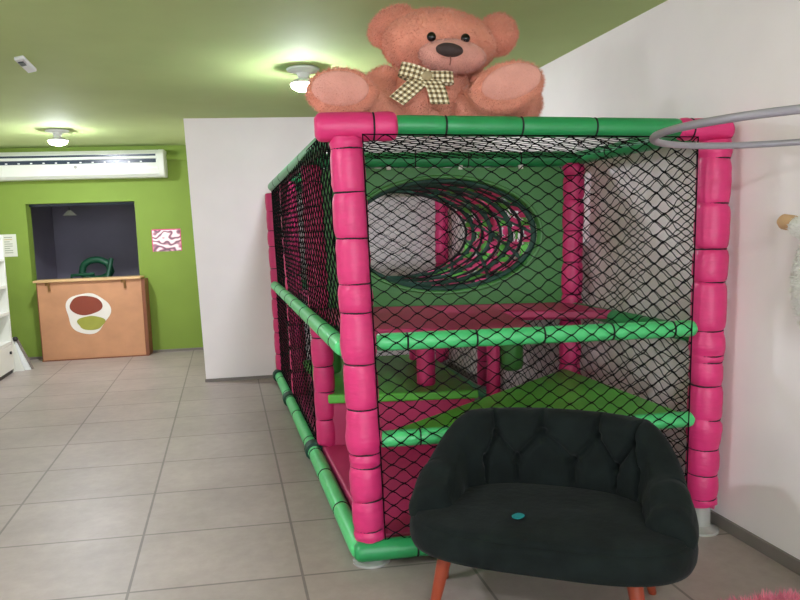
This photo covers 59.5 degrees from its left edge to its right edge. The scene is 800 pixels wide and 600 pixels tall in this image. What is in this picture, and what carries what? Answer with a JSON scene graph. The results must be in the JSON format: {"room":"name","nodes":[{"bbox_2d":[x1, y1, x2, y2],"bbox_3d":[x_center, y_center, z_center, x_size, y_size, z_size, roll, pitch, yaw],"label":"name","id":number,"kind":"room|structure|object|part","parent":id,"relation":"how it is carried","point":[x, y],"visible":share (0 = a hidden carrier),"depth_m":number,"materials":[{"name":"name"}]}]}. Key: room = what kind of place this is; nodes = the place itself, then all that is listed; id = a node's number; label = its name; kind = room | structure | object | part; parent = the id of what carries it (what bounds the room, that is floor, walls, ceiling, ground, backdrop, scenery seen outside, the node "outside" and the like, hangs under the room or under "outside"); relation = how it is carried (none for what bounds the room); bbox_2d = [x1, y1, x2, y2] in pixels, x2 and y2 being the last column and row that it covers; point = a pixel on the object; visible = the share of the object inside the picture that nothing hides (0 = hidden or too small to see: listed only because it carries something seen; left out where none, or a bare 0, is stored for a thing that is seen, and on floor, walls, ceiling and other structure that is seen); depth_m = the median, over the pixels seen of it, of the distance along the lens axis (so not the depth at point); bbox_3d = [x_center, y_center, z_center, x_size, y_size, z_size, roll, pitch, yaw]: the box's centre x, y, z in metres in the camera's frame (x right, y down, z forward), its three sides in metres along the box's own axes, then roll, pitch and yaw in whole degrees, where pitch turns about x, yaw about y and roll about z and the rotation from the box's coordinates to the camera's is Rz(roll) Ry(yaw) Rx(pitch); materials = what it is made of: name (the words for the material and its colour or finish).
{"room":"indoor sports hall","nodes":[
{"label":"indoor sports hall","id":0,"kind":"room"},
{"bbox_2d":[31,207,57,279],"bbox_3d":[-5.170,-0.641,9.634,0.100,2.520,2.420,-3,6,-8],"label":"wall","id":1,"kind":"structure","parent":0,"point":[42,220],"depth_m":10.27,"materials":[{"name":"paint"}]},
{"bbox_2d":[52,204,138,278],"bbox_3d":[-3.919,-0.824,10.983,2.780,2.520,0.100,-3,6,-8],"label":"wall","id":2,"kind":"structure","parent":0,"point":[106,231],"depth_m":10.80,"materials":[{"name":"paint"}]},
{"bbox_2d":[0,145,202,356],"bbox_3d":[-3.654,-0.583,8.558,2.580,2.520,0.160,-3,6,-8],"label":"wall","id":3,"kind":"structure","parent":0,"point":[160,203],"depth_m":8.50,"materials":[{"name":"green paint"}]},
{"bbox_2d":[3,234,17,256],"bbox_3d":[-4.697,-0.644,8.311,0.275,0.265,0.004,-3,6,-8],"label":"notice","id":4,"kind":"object","parent":3,"relation":"attached to","point":[9,240],"visible":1,"depth_m":8.32,"materials":[{"name":"white paper"}]},
{"bbox_2d":[0,149,167,181],"bbox_3d":[-3.841,-1.584,8.231,2.095,0.320,0.235,-3,6,-8],"label":"air conditioner","id":5,"kind":"object","parent":3,"relation":"attached to","point":[115,164],"visible":1,"depth_m":8.16,"materials":[{"name":"white plastic"}]},
{"bbox_2d":[29,202,139,274],"bbox_3d":[-3.837,-0.717,8.583,1.240,0.935,0.051,-3,6,-8],"label":"window","id":6,"kind":"structure","parent":3,"relation":"in","point":[100,203],"depth_m":8.52,"materials":[{"name":"plastic"}]},
{"bbox_2d":[28,347,203,359],"bbox_3d":[-3.441,0.655,8.624,2.138,0.030,0.012,-3,6,-8],"label":"baseboard","id":7,"kind":"structure","parent":3,"relation":"attached to","point":[197,348],"depth_m":8.71,"materials":[{"name":"grey tile"}]},
{"bbox_2d":[151,229,181,251],"bbox_3d":[-2.859,-0.734,8.578,0.343,0.270,0.008,-3,6,-8],"label":"print","id":8,"kind":"object","parent":3,"relation":"attached to","point":[162,239],"visible":1,"depth_m":8.57},
{"bbox_2d":[166,154,186,159],"bbox_3d":[-2.675,-1.731,8.487,0.370,0.060,0.050,-3,6,-8],"label":"trim","id":9,"kind":"structure","parent":3,"relation":"attached to","point":[177,156],"depth_m":8.46,"materials":[{"name":"green paint"}]},
{"bbox_2d":[183,117,449,378],"bbox_3d":[-0.983,-0.609,7.902,2.540,2.520,2.385,-3,6,-14],"label":"wall partition","id":10,"kind":"structure","parent":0,"point":[232,163],"depth_m":6.75,"materials":[{"name":"white paint"}]},
{"bbox_2d":[205,364,447,381],"bbox_3d":[-0.701,0.728,6.987,2.420,0.030,0.013,-3,6,-8],"label":"baseboard","id":11,"kind":"structure","parent":10,"relation":"attached to","point":[263,376],"depth_m":6.86,"materials":[{"name":"grey tile"}]},
{"bbox_2d":[0,0,666,147],"bbox_3d":[-1.287,-1.533,4.088,5.580,0.120,15.600,-3,6,-14],"label":"ceiling","id":12,"kind":"structure","parent":0,"point":[109,72],"depth_m":4.23,"materials":[{"name":"green paint"}]},
{"bbox_2d":[14,55,36,72],"bbox_3d":[-2.302,-1.446,4.308,0.064,0.028,0.398,-4,6,-15],"label":"ceiling sensor","id":13,"kind":"object","parent":12,"relation":"attached to","point":[22,61],"visible":1,"depth_m":4.24,"materials":[{"name":"white plastic"}]},
{"bbox_2d":[45,129,68,145],"bbox_3d":[-3.420,-1.620,6.992,0.224,0.156,0.224,-3,6,-14],"label":"ceiling lamp","id":14,"kind":"object","parent":12,"relation":"attached to","point":[57,140],"visible":1,"depth_m":6.94,"materials":[{"name":"white plastic"}]},
{"bbox_3d":[-3.418,-1.565,6.998,0.174,0.045,0.174,-3,6,-14],"label":"bulb","id":15,"kind":"part","parent":14,"relation":"part of","materials":[{"name":"white glass"}]},
{"bbox_3d":[-3.419,-1.608,6.994,0.184,0.042,0.184,-3,6,-14],"label":"bulb","id":16,"kind":"part","parent":14,"relation":"part of","materials":[{"name":"white glass"}]},
{"bbox_2d":[63,206,75,215],"bbox_3d":[-4.250,-1.474,8.940,0.170,0.785,0.170,-3,6,-8],"label":"pendant lamp","id":17,"kind":"object","parent":12,"relation":"hanging from","point":[69,212],"visible":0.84,"depth_m":8.94,"materials":[{"name":"black plastic"}]},
{"bbox_3d":[-4.238,-1.116,8.976,0.170,0.065,0.170,-3,6,-8],"label":"lamp shade","id":18,"kind":"part","parent":17,"relation":"part of","materials":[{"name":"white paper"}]},
{"bbox_2d":[286,64,319,91],"bbox_3d":[-0.649,-1.482,4.709,0.224,0.156,0.224,-3,6,-14],"label":"ceiling lamp","id":19,"kind":"object","parent":12,"relation":"attached to","point":[303,71],"visible":0.78,"depth_m":4.65,"materials":[{"name":"white plastic"}]},
{"bbox_3d":[-0.647,-1.427,4.715,0.174,0.045,0.174,-3,6,-14],"label":"bulb","id":20,"kind":"part","parent":19,"relation":"part of","materials":[{"name":"white glass"}]},
{"bbox_3d":[-0.648,-1.470,4.710,0.184,0.042,0.184,-3,6,-14],"label":"bulb","id":21,"kind":"part","parent":19,"relation":"part of","materials":[{"name":"white glass"}]},
{"bbox_2d":[0,350,799,599],"bbox_3d":[-1.195,1.091,4.359,5.580,0.120,15.600,-3,6,-14],"label":"floor","id":22,"kind":"structure","parent":0,"point":[137,477],"depth_m":3.70,"materials":[{"name":"tile"}]},
{"bbox_2d":[0,235,14,380],"bbox_3d":[-4.290,0.128,6.858,0.470,1.500,1.500,-3,6,-14],"label":"shelf unit","id":23,"kind":"object","parent":22,"relation":"on","point":[7,366],"visible":1,"depth_m":7.57,"materials":[{"name":"white laminate"}]},
{"bbox_3d":[-4.289,0.222,6.867,0.430,0.030,1.440,-3,6,-14],"label":"shelf","id":24,"kind":"part","parent":23,"relation":"part of","materials":[{"name":"white laminate"}]},
{"bbox_3d":[-4.278,0.540,6.900,0.430,0.030,1.440,-3,6,-14],"label":"shelf","id":25,"kind":"part","parent":23,"relation":"part of","materials":[{"name":"white laminate"}]},
{"bbox_3d":[-4.352,0.661,7.264,0.424,0.270,0.712,-3,6,-14],"label":"drawer","id":26,"kind":"part","parent":23,"relation":"part of","materials":[{"name":"white laminate"}]},
{"bbox_2d":[12,337,33,370],"bbox_3d":[-4.222,0.592,7.783,0.230,0.383,0.110,-3,6,-14],"label":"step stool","id":27,"kind":"object","parent":22,"relation":"on","point":[21,360],"visible":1,"depth_m":7.76,"materials":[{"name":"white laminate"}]},
{"bbox_3d":[-4.252,0.609,7.741,0.150,0.360,0.040,-3,6,-14],"label":"frame","id":28,"kind":"part","parent":27,"relation":"part of","materials":[{"name":"white laminate"}]},
{"bbox_3d":[-4.212,0.598,7.786,0.170,0.370,0.030,-3,6,-14],"label":"frame","id":29,"kind":"part","parent":27,"relation":"part of","materials":[{"name":"white plastic"}]},
{"bbox_2d":[33,275,152,361],"bbox_3d":[-3.673,0.216,8.421,1.245,0.962,0.242,-3,6,-8],"label":"counter","id":30,"kind":"object","parent":22,"relation":"on","point":[127,332],"depth_m":8.34,"materials":[{"name":"brown wood"}]},
{"bbox_3d":[-4.260,0.253,8.351,0.010,0.918,0.201,-3,6,-8],"label":"panel","id":31,"kind":"part","parent":30,"relation":"part of","materials":[{"name":"brown wood"}]},
{"bbox_2d":[66,293,110,333],"bbox_3d":[-3.696,0.163,8.317,0.509,0.491,0.004,-3,6,-8],"label":"sticker","id":32,"kind":"object","parent":30,"relation":"attached to","point":[87,312],"visible":1,"depth_m":8.31,"materials":[{"name":"white paper"}]},
{"bbox_2d":[33,275,143,282],"bbox_3d":[-3.709,-0.248,8.370,1.205,0.027,0.242,-3,6,-8],"label":"countertop","id":33,"kind":"structure","parent":30,"relation":"on","point":[140,276],"depth_m":8.28,"materials":[{"name":"beige wood"}]},
{"bbox_3d":[-3.079,0.194,8.523,0.040,0.918,0.201,-3,6,-8],"label":"panel","id":34,"kind":"part","parent":30,"relation":"part of","materials":[{"name":"brown wood"}]},
{"bbox_2d":[71,256,114,277],"bbox_3d":[-3.969,0.031,9.154,0.509,1.200,0.450,-3,6,-8],"label":"armchair","id":35,"kind":"object","parent":22,"relation":"on","point":[108,264],"visible":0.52,"depth_m":9.09,"materials":[{"name":"green plastic"}]},
{"bbox_3d":[-4.061,-0.277,8.953,0.301,0.140,0.040,-3,6,-8],"label":"armrest","id":36,"kind":"part","parent":35,"relation":"part of","materials":[{"name":"green plastic"}]},
{"bbox_3d":[-3.769,-0.380,9.068,0.060,0.329,0.217,-1,6,6],"label":"armrest","id":37,"kind":"part","parent":35,"relation":"part of","materials":[{"name":"green plastic"}]},
{"bbox_2d":[265,111,734,568],"bbox_3d":[0.112,-0.029,4.906,1.818,1.905,4.219,-3,6,-14],"label":"indoor playground structure","id":38,"kind":"object","parent":22,"relation":"on","point":[377,421],"visible":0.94,"depth_m":3.33,"materials":[{"name":"pink plastic"}]},
{"bbox_3d":[-1.166,-0.170,6.669,0.154,1.732,0.139,-3,6,-14],"label":"post","id":39,"kind":"part","parent":38,"relation":"part of","materials":[{"name":"pink plastic"}]},
{"bbox_3d":[-0.853,-0.079,5.649,0.154,1.732,0.138,-3,6,-14],"label":"post","id":40,"kind":"part","parent":38,"relation":"part of","materials":[{"name":"pink plastic"}]},
{"bbox_3d":[-0.719,-0.889,4.727,0.131,0.096,3.707,-3,6,-14],"label":"rail","id":41,"kind":"part","parent":38,"relation":"part of","materials":[{"name":"green plastic"}]},
{"bbox_3d":[-0.713,0.032,4.804,0.080,0.080,3.811,-3,6,-14],"label":"rail","id":42,"kind":"part","parent":38,"relation":"part of","materials":[{"name":"green plastic"}]},
{"bbox_3d":[-0.666,0.895,4.853,0.084,0.084,3.898,-4,6,-15],"label":"rail","id":43,"kind":"part","parent":38,"relation":"part of","materials":[{"name":"green plastic"}]},
{"bbox_3d":[-0.491,0.057,4.287,0.162,1.747,0.138,-3,6,-14],"label":"post","id":44,"kind":"part","parent":38,"relation":"part of","materials":[{"name":"pink plastic"}]},
{"bbox_3d":[-0.173,0.201,2.940,0.177,1.745,0.160,-3,6,-14],"label":"post","id":45,"kind":"part","parent":38,"relation":"part of","materials":[{"name":"pink plastic"}]},
{"bbox_3d":[0.569,1.035,3.088,1.544,0.091,0.090,-3,6,-8],"label":"rail","id":46,"kind":"part","parent":38,"relation":"part of","materials":[{"name":"green plastic"}]},
{"bbox_3d":[0.008,0.749,4.352,0.915,0.271,0.046,-2,6,-1],"label":"riser panel","id":47,"kind":"part","parent":38,"relation":"part of","materials":[{"name":"pink plastic"}]},
{"bbox_2d":[304,2,545,136],"bbox_3d":[0.126,-1.051,3.172,1.084,0.615,0.514,-2,6,2],"label":"teddy bear","id":48,"kind":"object","parent":38,"relation":"on","point":[439,56],"visible":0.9,"depth_m":2.99},
{"bbox_3d":[-0.093,-0.929,3.174,0.230,0.307,0.311,2,7,34],"label":"arm","id":49,"kind":"part","parent":48,"relation":"part of","materials":[{"name":"fur"}]},
{"bbox_3d":[0.466,-0.954,3.264,0.419,0.287,0.214,-1,6,6],"label":"arm","id":50,"kind":"part","parent":48,"relation":"part of","materials":[{"name":"fur"}]},
{"bbox_3d":[0.285,0.108,4.317,1.522,0.077,0.060,-2,6,-2],"label":"rail","id":51,"kind":"part","parent":38,"relation":"part of","materials":[{"name":"pink plastic"}]},
{"bbox_3d":[0.414,-0.223,6.936,0.178,1.704,0.138,-3,6,-14],"label":"post","id":52,"kind":"part","parent":38,"relation":"part of","materials":[{"name":"pink plastic"}]},
{"bbox_3d":[0.254,-0.384,4.267,1.536,0.862,0.044,-2,6,-2],"label":"tunnel panel","id":53,"kind":"part","parent":38,"relation":"part of","materials":[{"name":"green plastic"}]},
{"bbox_3d":[0.251,-0.846,4.220,1.616,0.128,0.090,-2,6,-2],"label":"rail","id":54,"kind":"part","parent":38,"relation":"part of","materials":[{"name":"green plastic"}]},
{"bbox_3d":[0.800,0.811,5.185,0.072,0.072,3.634,-3,6,-13],"label":"rail","id":55,"kind":"part","parent":38,"relation":"part of","materials":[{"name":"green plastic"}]},
{"bbox_3d":[0.706,-0.122,5.778,0.181,1.712,0.139,-3,6,-14],"label":"post","id":56,"kind":"part","parent":38,"relation":"part of","materials":[{"name":"pink plastic"}]},
{"bbox_3d":[0.607,0.152,3.040,1.445,0.091,0.076,-3,6,-7],"label":"rail","id":57,"kind":"part","parent":38,"relation":"part of","materials":[{"name":"green plastic"}]},
{"bbox_3d":[0.619,0.567,3.082,1.440,0.082,0.072,-3,6,-7],"label":"rail","id":58,"kind":"part","parent":38,"relation":"part of","materials":[{"name":"green plastic"}]},
{"bbox_3d":[0.594,-0.729,2.952,1.269,0.115,0.086,-3,6,-8],"label":"rail","id":59,"kind":"part","parent":38,"relation":"part of","materials":[{"name":"green plastic"}]},
{"bbox_3d":[1.057,-0.005,4.332,0.186,1.724,0.138,-3,6,-14],"label":"post","id":60,"kind":"part","parent":38,"relation":"part of","materials":[{"name":"pink plastic"}]},
{"bbox_3d":[0.897,-0.928,4.975,0.085,0.085,3.758,-3,6,-14],"label":"rail","id":61,"kind":"part","parent":38,"relation":"part of","materials":[{"name":"green plastic"}]},
{"bbox_3d":[0.883,-0.017,5.040,0.081,0.080,3.796,-3,6,-14],"label":"rail","id":62,"kind":"part","parent":38,"relation":"part of","materials":[{"name":"green plastic"}]},
{"bbox_3d":[1.382,0.127,3.142,0.194,1.674,0.156,-3,6,-14],"label":"post","id":63,"kind":"part","parent":38,"relation":"part of","materials":[{"name":"pink plastic"}]},
{"bbox_2d":[409,407,698,599],"bbox_3d":[0.547,0.808,2.580,1.014,0.694,0.654,0,6,18],"label":"loveseat","id":64,"kind":"object","parent":22,"relation":"on","point":[604,498],"visible":1,"depth_m":2.53,"materials":[{"name":"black fabric"}]},
{"bbox_3d":[0.149,1.031,2.567,0.115,0.281,0.058,-3,6,-14],"label":"leg","id":65,"kind":"part","parent":64,"relation":"part of","materials":[{"name":"brown wood"}]},
{"bbox_2d":[512,513,524,518],"bbox_3d":[0.412,0.753,2.441,0.047,0.004,0.036,-8,8,-44],"label":"paper scrap","id":66,"kind":"object","parent":64,"relation":"on","point":[516,515],"visible":1,"depth_m":2.44,"materials":[{"name":"teal paper"}]},
{"bbox_2d":[415,483,686,556],"bbox_3d":[0.542,0.773,2.564,0.973,0.069,0.582,0,6,20],"label":"seat cushion","id":67,"kind":"object","parent":64,"relation":"on","point":[560,519],"depth_m":2.42,"materials":[{"name":"black fabric"}]},
{"bbox_3d":[0.544,0.831,2.570,1.013,0.100,0.622,0,6,20],"label":"seat","id":68,"kind":"part","parent":64,"relation":"part of","materials":[{"name":"black fabric"}]},
{"bbox_3d":[0.780,1.037,2.299,0.058,0.280,0.108,-3,6,-14],"label":"leg","id":69,"kind":"part","parent":64,"relation":"part of","materials":[{"name":"brown wood"}]},
{"bbox_3d":[0.922,0.995,2.648,0.132,0.284,0.057,-5,6,-23],"label":"leg","id":70,"kind":"part","parent":64,"relation":"part of","materials":[{"name":"brown wood"}]},
{"bbox_2d":[718,587,799,599],"bbox_3d":[1.388,1.152,2.160,0.705,0.106,0.959,-3,6,-14],"label":"rug","id":71,"kind":"object","parent":22,"relation":"on","point":[781,596],"visible":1,"depth_m":2.57,"materials":[{"name":"pink fabric"}]},
{"bbox_2d":[450,0,799,559],"bbox_3d":[1.546,-0.236,3.428,0.350,2.520,12.320,-3,6,-14],"label":"wall","id":72,"kind":"structure","parent":0,"point":[678,59],"depth_m":3.18,"materials":[{"name":"white paint"}]},
{"bbox_2d":[449,362,799,575],"bbox_3d":[1.702,1.108,2.357,0.017,0.055,9.930,-3,6,-14],"label":"baseboard","id":73,"kind":"structure","parent":72,"relation":"attached to","point":[790,562],"depth_m":3.02,"materials":[{"name":"grey tile"}]},
{"bbox_2d":[649,104,799,148],"bbox_3d":[1.240,-0.509,2.074,0.951,0.160,0.928,-3,6,-14],"label":"hoop","id":74,"kind":"object","parent":72,"relation":"attached to","point":[654,137],"visible":1,"depth_m":1.99},
{"bbox_2d":[777,214,799,327],"bbox_3d":[1.535,-0.095,2.593,0.167,0.518,0.324,-3,6,-14],"label":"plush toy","id":75,"kind":"object","parent":72,"relation":"attached to","point":[791,223],"visible":1,"depth_m":2.62,"materials":[{"name":"white fabric"}]}
]}

